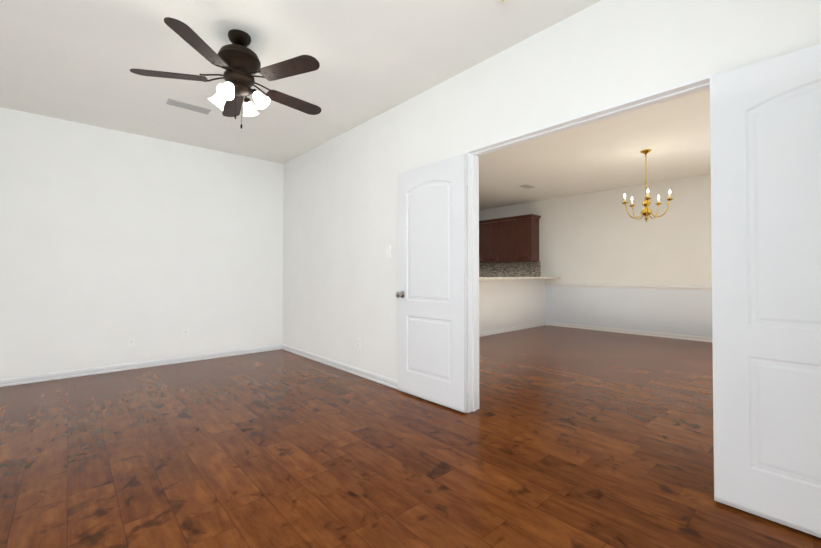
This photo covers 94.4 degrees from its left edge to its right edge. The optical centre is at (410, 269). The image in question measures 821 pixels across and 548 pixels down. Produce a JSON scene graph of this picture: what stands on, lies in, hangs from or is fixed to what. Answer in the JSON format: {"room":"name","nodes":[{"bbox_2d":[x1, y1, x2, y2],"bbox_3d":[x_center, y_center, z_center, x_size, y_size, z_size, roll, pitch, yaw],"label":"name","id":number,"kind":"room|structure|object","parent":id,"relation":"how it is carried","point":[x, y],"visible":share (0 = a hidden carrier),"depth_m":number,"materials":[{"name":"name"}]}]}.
{"room":"empty living room","nodes":[
{"label":"empty living room","id":0,"kind":"room"},
{"bbox_2d":[0,107,283,378],"bbox_3d":[-3.215,-0.213,4.491,3.732,2.720,0.150,1,-1,-42],"label":"wall","id":1,"kind":"structure","parent":0,"point":[111,241],"depth_m":4.36,"materials":[{"name":"paint"}]},
{"bbox_2d":[128,336,134,346],"bbox_3d":[-3.208,0.830,4.370,0.070,0.115,0.016,1,-1,-42],"label":"outlet","id":2,"kind":"object","parent":1,"relation":"attached to","point":[131,341],"visible":1,"depth_m":4.37,"materials":[{"name":"white plastic"}]},
{"bbox_2d":[0,344,280,386],"bbox_3d":[-3.138,1.109,4.423,3.420,0.075,0.025,1,-1,-42],"label":"baseboard","id":3,"kind":"structure","parent":1,"relation":"attached to","point":[12,381],"depth_m":4.33,"materials":[{"name":"white wood"}]},
{"bbox_2d":[183,329,188,337],"bbox_3d":[-2.802,0.799,4.741,0.070,0.115,0.007,1,-1,-42],"label":"outlet","id":4,"kind":"object","parent":1,"relation":"attached to","point":[185,333],"visible":1,"depth_m":4.74,"materials":[{"name":"white plastic"}]},
{"bbox_2d":[0,0,710,209],"bbox_3d":[0.239,-1.630,4.693,9.110,0.120,8.900,1,-1,-42],"label":"ceiling","id":5,"kind":"structure","parent":0,"point":[73,60],"depth_m":3.15,"materials":[{"name":"paint"}]},
{"bbox_2d":[166,99,210,114],"bbox_3d":[-2.154,-1.580,3.696,0.360,0.008,0.130,1,-1,-42],"label":"ceiling vent","id":6,"kind":"object","parent":5,"relation":"in","point":[187,106],"visible":1,"depth_m":3.68,"materials":[{"name":"white metal"}]},
{"bbox_2d":[130,17,320,128],"bbox_3d":[-1.156,-1.287,2.638,1.228,0.624,1.244,1,-1,-42],"label":"ceiling fan","id":7,"kind":"object","parent":5,"relation":"hanging from","point":[237,60],"visible":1,"depth_m":2.52,"materials":[{"name":"brown wood"}]},
{"bbox_2d":[520,185,534,188],"bbox_3d":[2.158,-1.533,7.037,0.300,0.008,0.150,1,-1,-42],"label":"ceiling vent","id":8,"kind":"object","parent":5,"relation":"in","point":[526,186],"visible":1,"depth_m":7.01,"materials":[{"name":"white metal"}]},
{"bbox_2d":[622,149,672,221],"bbox_3d":[3.116,-1.095,4.983,0.580,0.942,0.560,1,-1,-42],"label":"chandelier","id":9,"kind":"object","parent":5,"relation":"hanging from","point":[646,211],"visible":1,"depth_m":4.99,"materials":[{"name":"gold metal"}]},
{"bbox_2d":[0,325,820,547],"bbox_3d":[0.239,1.210,4.652,9.110,0.120,8.900,1,-1,-42],"label":"floor","id":10,"kind":"structure","parent":0,"point":[564,437],"depth_m":2.27,"materials":[{"name":"brown wood"}]},
{"bbox_2d":[479,279,545,331],"bbox_3d":[1.389,0.679,6.933,4.060,1.005,0.120,1,-1,-42],"label":"wall","id":11,"kind":"structure","parent":10,"relation":"on","point":[505,303],"depth_m":7.34,"materials":[{"name":"white paint"}]},
{"bbox_2d":[479,321,546,336],"bbox_3d":[1.426,1.143,6.862,4.030,0.075,0.025,1,-1,-42],"label":"baseboard","id":12,"kind":"structure","parent":11,"relation":"attached to","point":[497,331],"depth_m":7.32,"materials":[{"name":"white wood"}]},
{"bbox_2d":[479,277,560,279],"bbox_3d":[1.464,0.155,6.819,4.109,0.040,0.520,1,-1,-42],"label":"countertop","id":13,"kind":"structure","parent":11,"relation":"on","point":[488,278],"depth_m":6.86,"materials":[{"name":"stone"}]},
{"bbox_2d":[283,0,820,379],"bbox_3d":[0.314,-0.230,3.260,0.132,2.720,6.400,1,-1,-42],"label":"wall","id":14,"kind":"structure","parent":0,"point":[340,234],"depth_m":3.12,"materials":[{"name":"paint"}]},
{"bbox_2d":[281,344,465,412],"bbox_3d":[-0.715,1.107,4.267,0.025,0.075,3.439,1,-1,-42],"label":"baseboard","id":15,"kind":"structure","parent":14,"relation":"attached to","point":[371,376],"depth_m":4.28,"materials":[{"name":"white wood"}]},
{"bbox_2d":[386,245,390,256],"bbox_3d":[-0.227,-0.179,3.747,0.020,0.115,0.070,1,-1,-42],"label":"light switch","id":16,"kind":"object","parent":14,"relation":"attached to","point":[388,248],"visible":1,"depth_m":3.74,"materials":[{"name":"white plastic"}]},
{"bbox_2d":[396,154,467,412],"bbox_3d":[0.141,0.106,3.248,0.121,2.018,0.801,1,-1,-42],"label":"door","id":17,"kind":"structure","parent":14,"relation":"in","point":[431,293],"depth_m":3.20,"materials":[{"name":"white wood"}]},
{"bbox_2d":[466,73,715,412],"bbox_3d":[1.019,0.082,2.472,0.140,2.073,1.572,1,-1,-42],"label":"door frame","id":18,"kind":"structure","parent":14,"relation":"in","point":[700,84],"depth_m":2.99,"materials":[{"name":"white wood"}]},
{"bbox_2d":[710,44,820,537],"bbox_3d":[1.695,0.082,1.514,0.121,2.018,0.801,1,-1,-42],"label":"door","id":19,"kind":"structure","parent":14,"relation":"in","point":[765,141],"depth_m":1.67,"materials":[{"name":"white wood"}]},
{"bbox_2d":[479,174,711,284],"bbox_3d":[3.519,-0.167,7.724,0.150,2.720,8.750,1,-1,-42],"label":"wall","id":20,"kind":"structure","parent":0,"point":[601,237],"depth_m":7.06,"materials":[{"name":"paint"}]},
{"bbox_2d":[479,214,540,262],"bbox_3d":[1.814,-0.663,9.224,0.388,1.005,2.730,1,-1,-42],"label":"upper cabinet","id":21,"kind":"object","parent":20,"relation":"attached to","point":[504,240],"visible":0.62,"depth_m":8.54,"materials":[{"name":"brown wood"}]},
{"bbox_2d":[479,262,540,276],"bbox_3d":[1.745,0.067,9.576,0.008,0.445,3.319,1,-1,-42],"label":"tile backsplash","id":22,"kind":"structure","parent":20,"relation":"attached to","point":[521,269],"depth_m":8.90,"materials":[{"name":"tile"}]},
{"bbox_2d":[545,283,711,337],"bbox_3d":[4.652,0.680,6.317,0.032,0.845,5.160,1,-1,-42],"label":"wall","id":23,"kind":"structure","parent":20,"relation":"attached to","point":[680,309],"depth_m":6.94,"materials":[{"name":"white paint"}]},
{"bbox_2d":[547,322,711,341],"bbox_3d":[4.642,1.136,6.328,0.025,0.075,5.120,1,-1,-42],"label":"baseboard","id":24,"kind":"structure","parent":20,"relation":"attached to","point":[628,331],"depth_m":6.92,"materials":[{"name":"white wood"}]}
]}

